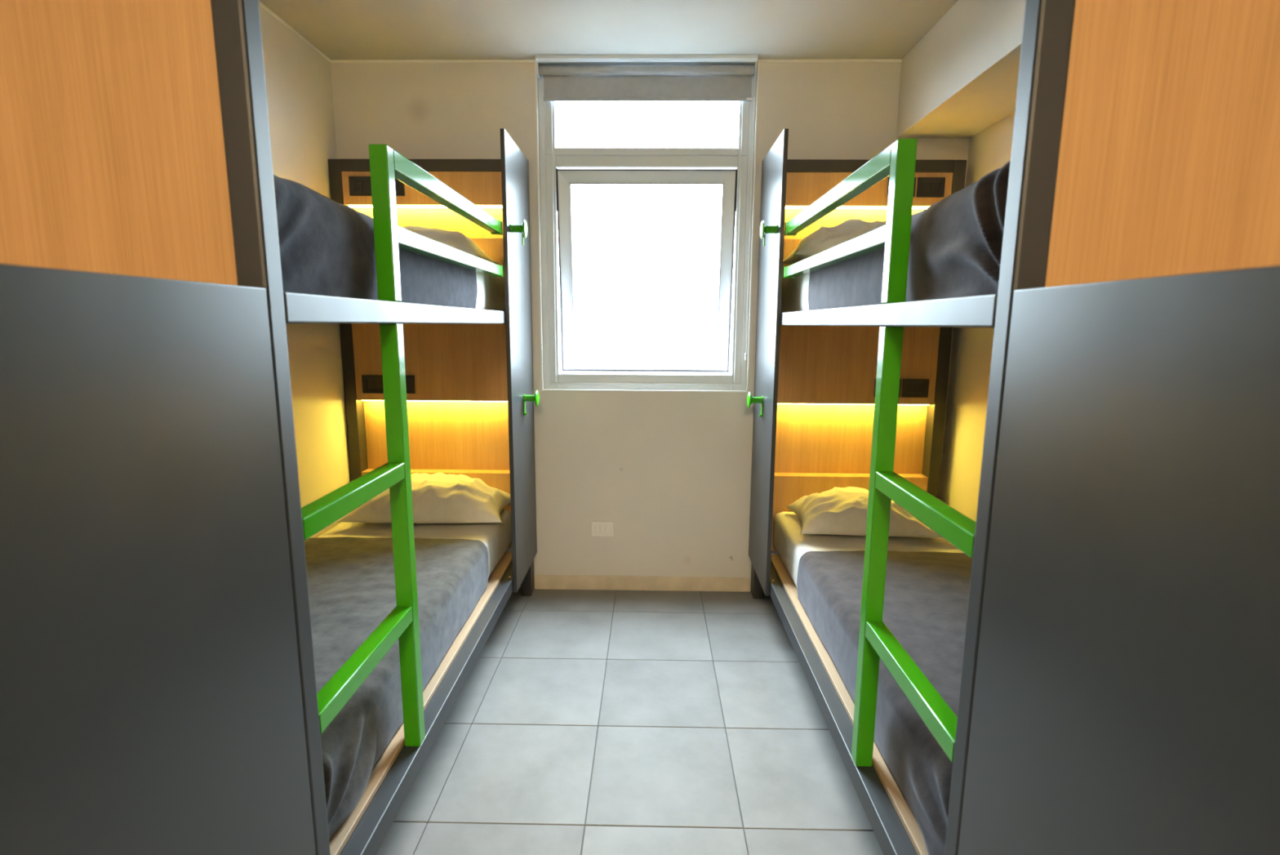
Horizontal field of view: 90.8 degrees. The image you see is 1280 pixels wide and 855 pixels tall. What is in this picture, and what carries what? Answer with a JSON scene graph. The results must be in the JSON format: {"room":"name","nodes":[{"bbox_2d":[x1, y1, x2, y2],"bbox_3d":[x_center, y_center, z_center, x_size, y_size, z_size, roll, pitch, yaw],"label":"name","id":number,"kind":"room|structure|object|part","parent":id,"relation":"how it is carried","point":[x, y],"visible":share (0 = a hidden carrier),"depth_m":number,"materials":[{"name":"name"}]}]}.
{"room":"dormitory","nodes":[
{"label":"dormitory","id":0,"kind":"room"},
{"bbox_2d":[258,4,351,537],"bbox_3d":[-1.570,0.030,0.642,0.100,2.730,5.400,0,9,1],"label":"wall","id":1,"kind":"structure","parent":0,"point":[299,85],"depth_m":2.82,"materials":[{"name":"beige paint"}]},
{"bbox_2d":[258,0,331,62],"bbox_3d":[-1.508,-1.310,0.417,0.008,0.012,5.192,0,9,1],"label":"trim","id":2,"kind":"structure","parent":1,"relation":"attached to","point":[260,3],"depth_m":2.66,"materials":[{"name":"white paint"}]},
{"bbox_2d":[258,0,958,59],"bbox_3d":[0.003,-1.353,0.386,3.230,0.100,5.400,0,9,1],"label":"ceiling","id":3,"kind":"structure","parent":0,"point":[341,29],"depth_m":2.63,"materials":[{"name":"paint"}]},
{"bbox_2d":[896,0,1026,137],"bbox_3d":[1.344,-1.122,0.400,0.345,0.345,5.200,0,9,1],"label":"ceiling beam","id":4,"kind":"structure","parent":3,"relation":"attached to","point":[960,79],"depth_m":2.47,"materials":[{"name":"beige paint"}]},
{"bbox_2d":[376,587,883,854],"bbox_3d":[-0.013,1.341,0.828,3.230,0.100,5.400,0,9,1],"label":"floor","id":5,"kind":"structure","parent":0,"point":[585,722],"depth_m":2.15,"materials":[{"name":"tile"}]},
{"bbox_2d":[0,262,315,854],"bbox_3d":[-1.073,0.316,0.047,0.910,2.165,2.087,0,9,1],"label":"panel","id":6,"kind":"object","parent":5,"relation":"on","point":[151,703],"visible":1,"depth_m":0.77,"materials":[{"name":"charcoal steel paint"},{"name":"oak laminate"},{"name":"pale plywood"}]},
{"bbox_2d":[0,0,539,854],"bbox_3d":[-0.990,-0.037,2.150,1.000,2.180,2.175,0,9,1],"label":"bunk bed","id":7,"kind":"object","parent":5,"relation":"on","point":[135,135],"visible":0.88,"depth_m":1.12,"materials":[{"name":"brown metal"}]},
{"bbox_3d":[-0.624,0.146,1.096,0.050,2.165,0.049,0,9,1],"label":"foot post","id":8,"kind":"part","parent":7,"relation":"part of","materials":[{"name":"grey metal"}]},
{"bbox_3d":[-1.443,-0.201,3.184,0.057,2.165,0.097,0,9,1],"label":"headboard post","id":9,"kind":"part","parent":7,"relation":"part of","materials":[{"name":"brown metal"}]},
{"bbox_2d":[348,176,371,195],"bbox_3d":[-1.309,-1.140,2.979,0.125,0.087,0.010,0,9,1],"label":"power outlet","id":10,"kind":"object","parent":7,"relation":"attached to","point":[357,185],"depth_m":2.98,"materials":[{"name":"black plastic"}]},
{"bbox_2d":[361,374,383,393],"bbox_3d":[-1.315,-0.215,3.131,0.125,0.090,0.010,0,9,1],"label":"power outlet","id":11,"kind":"object","parent":7,"relation":"attached to","point":[371,384],"depth_m":3.13,"materials":[{"name":"black plastic"}]},
{"bbox_3d":[-0.609,-0.484,1.510,0.043,0.358,0.041,0,9,1],"label":"guard post","id":12,"kind":"part","parent":7,"relation":"part of","materials":[{"name":"green metal"}]},
{"bbox_3d":[-0.603,-0.366,2.065,0.050,0.053,2.029,0,9,1],"label":"rail","id":13,"kind":"part","parent":7,"relation":"part of","materials":[{"name":"grey metal"}]},
{"bbox_2d":[395,177,404,195],"bbox_3d":[-1.174,-1.139,2.977,0.125,0.087,0.010,0,9,1],"label":"power outlet","id":14,"kind":"object","parent":7,"relation":"attached to","point":[399,185],"depth_m":2.98,"materials":[{"name":"black plastic"}]},
{"bbox_3d":[-0.614,0.304,1.640,0.043,1.133,0.041,0,9,1],"label":"ladder post","id":15,"kind":"part","parent":7,"relation":"part of","materials":[{"name":"green metal"}]},
{"bbox_2d":[405,375,415,393],"bbox_3d":[-1.179,-0.213,3.128,0.125,0.090,0.010,0,9,1],"label":"power outlet","id":16,"kind":"object","parent":7,"relation":"attached to","point":[410,380],"depth_m":3.13,"materials":[{"name":"black plastic"}]},
{"bbox_2d":[318,508,511,577],"bbox_3d":[-1.049,0.659,2.244,0.772,0.203,1.996,0,9,1],"label":"mattress","id":17,"kind":"object","parent":7,"relation":"on","point":[496,536],"visible":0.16,"depth_m":2.85,"materials":[{"name":"white fabric"}]},
{"bbox_2d":[303,536,488,839],"bbox_3d":[-1.038,0.689,1.978,0.798,0.212,1.486,0,9,1],"label":"blanket","id":18,"kind":"object","parent":17,"relation":"on","point":[351,580],"visible":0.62,"depth_m":2.02,"materials":[{"name":"grey fabric"}]},
{"bbox_2d":[337,472,511,523],"bbox_3d":[-0.983,0.324,2.995,0.740,0.206,0.400,0,9,-1],"label":"pillow","id":19,"kind":"object","parent":17,"relation":"on","point":[437,497],"visible":0.77,"depth_m":2.84,"materials":[{"name":"white fabric"}]},
{"bbox_3d":[-1.010,-1.134,3.004,0.796,0.150,0.051,0,9,1],"label":"headboard panel","id":20,"kind":"part","parent":7,"relation":"part of","materials":[{"name":"brown wood"}]},
{"bbox_3d":[-0.610,0.808,2.257,0.050,0.061,2.029,0,9,1],"label":"floor rail","id":21,"kind":"part","parent":7,"relation":"part of","materials":[{"name":"grey metal"}]},
{"bbox_3d":[-1.015,-0.325,3.137,0.796,0.380,0.051,0,9,1],"label":"headboard panel","id":22,"kind":"part","parent":7,"relation":"part of","materials":[{"name":"brown wood"}]},
{"bbox_3d":[-0.597,-0.729,2.039,0.040,0.046,1.082,0,9,1],"label":"guard rail","id":23,"kind":"part","parent":7,"relation":"part of","materials":[{"name":"metal"}]},
{"bbox_3d":[-0.598,-0.557,2.067,0.040,0.041,1.082,0,9,1],"label":"guard rail","id":24,"kind":"part","parent":7,"relation":"part of","materials":[{"name":"green metal"}]},
{"bbox_2d":[475,271,505,311],"bbox_3d":[-1.035,-0.484,2.057,0.788,0.216,1.996,0,9,1],"label":"mattress","id":25,"kind":"object","parent":7,"relation":"on","point":[491,290],"visible":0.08,"depth_m":2.67,"materials":[{"name":"white fabric"}]},
{"bbox_2d":[273,174,477,308],"bbox_3d":[-1.028,-0.455,1.744,0.806,0.244,1.397,0,9,1],"label":"blanket","id":26,"kind":"object","parent":25,"relation":"on","point":[326,246],"visible":0.45,"depth_m":1.36,"materials":[{"name":"grey fabric"}]},
{"bbox_2d":[401,225,498,263],"bbox_3d":[-1.006,-0.807,2.805,0.680,0.169,0.400,0,9,-1],"label":"pillow","id":27,"kind":"object","parent":25,"relation":"on","point":[455,239],"visible":0.22,"depth_m":2.68,"materials":[{"name":"white fabric"}]},
{"bbox_3d":[-0.555,-0.268,2.944,0.018,1.975,0.507,0,9,1],"label":"privacy panel","id":28,"kind":"part","parent":7,"relation":"part of","materials":[{"name":"grey metal"}]},
{"bbox_3d":[-0.589,-0.194,3.170,0.055,2.165,0.097,0,9,1],"label":"headboard post","id":29,"kind":"part","parent":7,"relation":"part of","materials":[{"name":"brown metal"}]},
{"bbox_2d":[746,0,1279,854],"bbox_3d":[0.986,-0.016,2.094,1.000,2.180,2.221,0,9,1],"label":"bunk bed","id":30,"kind":"object","parent":5,"relation":"on","point":[1146,138],"visible":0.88,"depth_m":1.07,"materials":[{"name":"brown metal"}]},
{"bbox_3d":[0.623,-0.184,3.150,0.055,2.165,0.097,0,9,1],"label":"headboard post","id":31,"kind":"part","parent":30,"relation":"part of","materials":[{"name":"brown metal"}]},
{"bbox_3d":[0.583,-0.259,2.925,0.018,1.975,0.507,0,9,1],"label":"privacy panel","id":32,"kind":"part","parent":30,"relation":"part of","materials":[{"name":"grey metal"}]},
{"bbox_2d":[781,271,809,312],"bbox_3d":[1.036,-0.462,1.998,0.788,0.216,2.044,0,9,1],"label":"mattress","id":33,"kind":"object","parent":30,"relation":"on","point":[794,291],"visible":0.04,"depth_m":2.66,"materials":[{"name":"white fabric"}]},
{"bbox_2d":[782,218,886,264],"bbox_3d":[0.983,-0.801,2.749,0.680,0.198,0.420,1,9,3],"label":"pillow","id":34,"kind":"object","parent":33,"relation":"on","point":[824,238],"visible":0.28,"depth_m":2.61,"materials":[{"name":"white fabric"}]},
{"bbox_2d":[808,160,1010,310],"bbox_3d":[1.011,-0.436,1.682,0.821,0.256,1.447,0,9,1],"label":"blanket","id":35,"kind":"object","parent":33,"relation":"on","point":[956,243],"visible":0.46,"depth_m":1.28,"materials":[{"name":"grey fabric"}]},
{"bbox_3d":[0.601,-0.543,2.023,0.040,0.041,1.130,0,9,1],"label":"guard rail","id":36,"kind":"part","parent":30,"relation":"part of","materials":[{"name":"green metal"}]},
{"bbox_3d":[0.602,-0.714,1.995,0.040,0.046,1.130,0,9,1],"label":"guard rail","id":37,"kind":"part","parent":30,"relation":"part of","materials":[{"name":"metal"}]},
{"bbox_3d":[0.596,0.822,2.213,0.050,0.061,2.078,0,9,1],"label":"floor rail","id":38,"kind":"part","parent":30,"relation":"part of","materials":[{"name":"grey metal"}]},
{"bbox_3d":[1.050,-0.307,3.102,0.796,0.380,0.051,0,9,1],"label":"headboard panel","id":39,"kind":"part","parent":30,"relation":"part of","materials":[{"name":"brown wood"}]},
{"bbox_2d":[773,511,963,586],"bbox_3d":[1.037,0.681,2.185,0.773,0.204,2.043,0,9,1],"label":"mattress","id":40,"kind":"object","parent":30,"relation":"on","point":[789,544],"visible":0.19,"depth_m":2.74,"materials":[{"name":"white fabric"}]},
{"bbox_2d":[785,486,943,537],"bbox_3d":[1.030,0.373,2.880,0.660,0.174,0.420,1,9,4],"label":"pillow","id":41,"kind":"object","parent":40,"relation":"on","point":[836,510],"visible":0.71,"depth_m":2.73,"materials":[{"name":"white fabric"}]},
{"bbox_2d":[796,550,972,854],"bbox_3d":[1.017,0.721,1.877,0.795,0.214,1.451,0,9,1],"label":"blanket","id":42,"kind":"object","parent":40,"relation":"on","point":[926,593],"visible":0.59,"depth_m":1.94,"materials":[{"name":"grey fabric"}]},
{"bbox_3d":[1.054,-1.117,2.970,0.796,0.150,0.051,0,9,1],"label":"headboard panel","id":43,"kind":"part","parent":30,"relation":"part of","materials":[{"name":"brown wood"}]},
{"bbox_3d":[0.587,0.322,1.572,0.043,1.133,0.041,0,9,1],"label":"ladder post","id":44,"kind":"part","parent":30,"relation":"part of","materials":[{"name":"green metal"}]},
{"bbox_3d":[0.603,-0.352,2.020,0.050,0.053,2.078,0,9,1],"label":"rail","id":45,"kind":"part","parent":30,"relation":"part of","materials":[{"name":"grey metal"}]},
{"bbox_3d":[0.592,-0.466,1.443,0.043,0.358,0.041,0,9,1],"label":"guard post","id":46,"kind":"part","parent":30,"relation":"part of","materials":[{"name":"green metal"}]},
{"bbox_2d":[901,378,929,397],"bbox_3d":[1.347,-0.192,3.086,0.125,0.090,0.010,0,9,1],"label":"power outlet","id":47,"kind":"object","parent":30,"relation":"attached to","point":[910,388],"depth_m":3.08,"materials":[{"name":"black plastic"}]},
{"bbox_2d":[915,177,945,197],"bbox_3d":[1.352,-1.117,2.934,0.125,0.087,0.010,0,9,1],"label":"power outlet","id":48,"kind":"object","parent":30,"relation":"attached to","point":[926,187],"depth_m":2.93,"materials":[{"name":"black plastic"}]},
{"bbox_3d":[1.477,-0.176,3.135,0.057,2.165,0.097,0,9,1],"label":"headboard post","id":49,"kind":"part","parent":30,"relation":"part of","materials":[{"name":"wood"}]},
{"bbox_3d":[0.582,0.164,1.029,0.050,2.165,0.046,0,9,1],"label":"foot post","id":50,"kind":"part","parent":30,"relation":"part of","materials":[{"name":"grey metal"}]},
{"bbox_2d":[957,265,1279,854],"bbox_3d":[0.993,0.337,-0.010,0.910,2.165,2.041,0,9,1],"label":"panel","id":51,"kind":"object","parent":5,"relation":"on","point":[1126,697],"visible":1,"depth_m":0.70,"materials":[{"name":"pale plywood"},{"name":"oak laminate"},{"name":"charcoal steel paint"}]},
{"bbox_2d":[330,62,969,588],"bbox_3d":[0.043,-0.433,3.215,3.030,2.630,0.085,0,9,1],"label":"wall","id":52,"kind":"structure","parent":0,"point":[671,471],"depth_m":3.22,"materials":[{"name":"paint"}]},
{"bbox_2d":[329,59,535,62],"bbox_3d":[-0.979,-1.726,2.974,0.974,0.012,0.008,0,9,1],"label":"trim","id":53,"kind":"structure","parent":52,"relation":"attached to","point":[331,60],"depth_m":2.97,"materials":[{"name":"white paint"}]},
{"bbox_2d":[591,520,613,536],"bbox_3d":[-0.196,0.534,3.330,0.117,0.080,0.009,0,9,1],"label":"wall socket","id":54,"kind":"object","parent":52,"relation":"attached to","point":[595,524],"visible":1,"depth_m":3.33,"materials":[{"name":"white plastic"}]},
{"bbox_2d":[534,574,750,591],"bbox_3d":[0.012,0.833,3.374,1.149,0.078,0.012,0,9,1],"label":"baseboard","id":55,"kind":"structure","parent":52,"relation":"attached to","point":[541,581],"depth_m":3.37,"materials":[{"name":"paint"}]},
{"bbox_2d":[534,59,759,392],"bbox_3d":[0.029,-0.968,3.173,1.052,1.562,0.188,0,9,1],"label":"window","id":56,"kind":"structure","parent":52,"relation":"in","point":[559,167],"depth_m":3.13,"materials":[{"name":"white paint"}]},
{"bbox_3d":[-0.452,-0.969,3.144,0.079,1.556,0.050,0,9,1],"label":"frame","id":57,"kind":"part","parent":56,"relation":"part of","materials":[{"name":"white paint"}]},
{"bbox_3d":[0.026,-0.236,3.256,0.885,0.079,0.050,0,9,1],"label":"frame sill","id":58,"kind":"part","parent":56,"relation":"part of","materials":[{"name":"white paint"}]},
{"bbox_3d":[0.030,-0.782,3.224,0.875,0.987,0.148,0,9,1],"label":"sash","id":59,"kind":"part","parent":56,"relation":"part of","materials":[{"name":"white paint"}]},
{"bbox_3d":[0.033,-0.356,3.306,0.050,0.105,0.043,0,9,1],"label":"handle","id":60,"kind":"part","parent":56,"relation":"part of","materials":[{"name":"white paint"}]},
{"bbox_2d":[535,54,758,359],"bbox_3d":[0.027,-1.031,3.054,1.026,1.397,0.084,0,9,1],"label":"roller blind","id":61,"kind":"object","parent":56,"relation":"attached to","point":[566,77],"visible":1,"depth_m":2.97,"materials":[{"name":"white fabric"}]},
{"bbox_3d":[0.030,-1.709,2.942,1.024,0.023,0.084,0,9,1],"label":"head rail","id":62,"kind":"part","parent":61,"relation":"part of","materials":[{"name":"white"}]},
{"bbox_3d":[0.534,-1.002,3.053,0.004,1.294,0.028,0,9,1],"label":"bead chain","id":63,"kind":"part","parent":61,"relation":"part of","materials":[{"name":"white plastic"}]},
{"bbox_3d":[0.511,-0.961,3.128,0.076,1.556,0.050,0,9,1],"label":"frame","id":64,"kind":"part","parent":56,"relation":"part of","materials":[{"name":"white paint"}]},
{"bbox_2d":[759,58,902,62],"bbox_3d":[0.887,-1.710,2.943,0.663,0.012,0.008,0,9,1],"label":"trim","id":65,"kind":"structure","parent":52,"relation":"attached to","point":[760,60],"depth_m":2.94,"materials":[{"name":"white paint"}]},
{"bbox_2d":[938,111,1015,521],"bbox_3d":[1.560,0.057,0.589,0.100,2.730,5.400,0,9,1],"label":"wall","id":66,"kind":"structure","parent":0,"point":[989,149],"depth_m":2.96,"materials":[{"name":"beige paint"}]}
]}

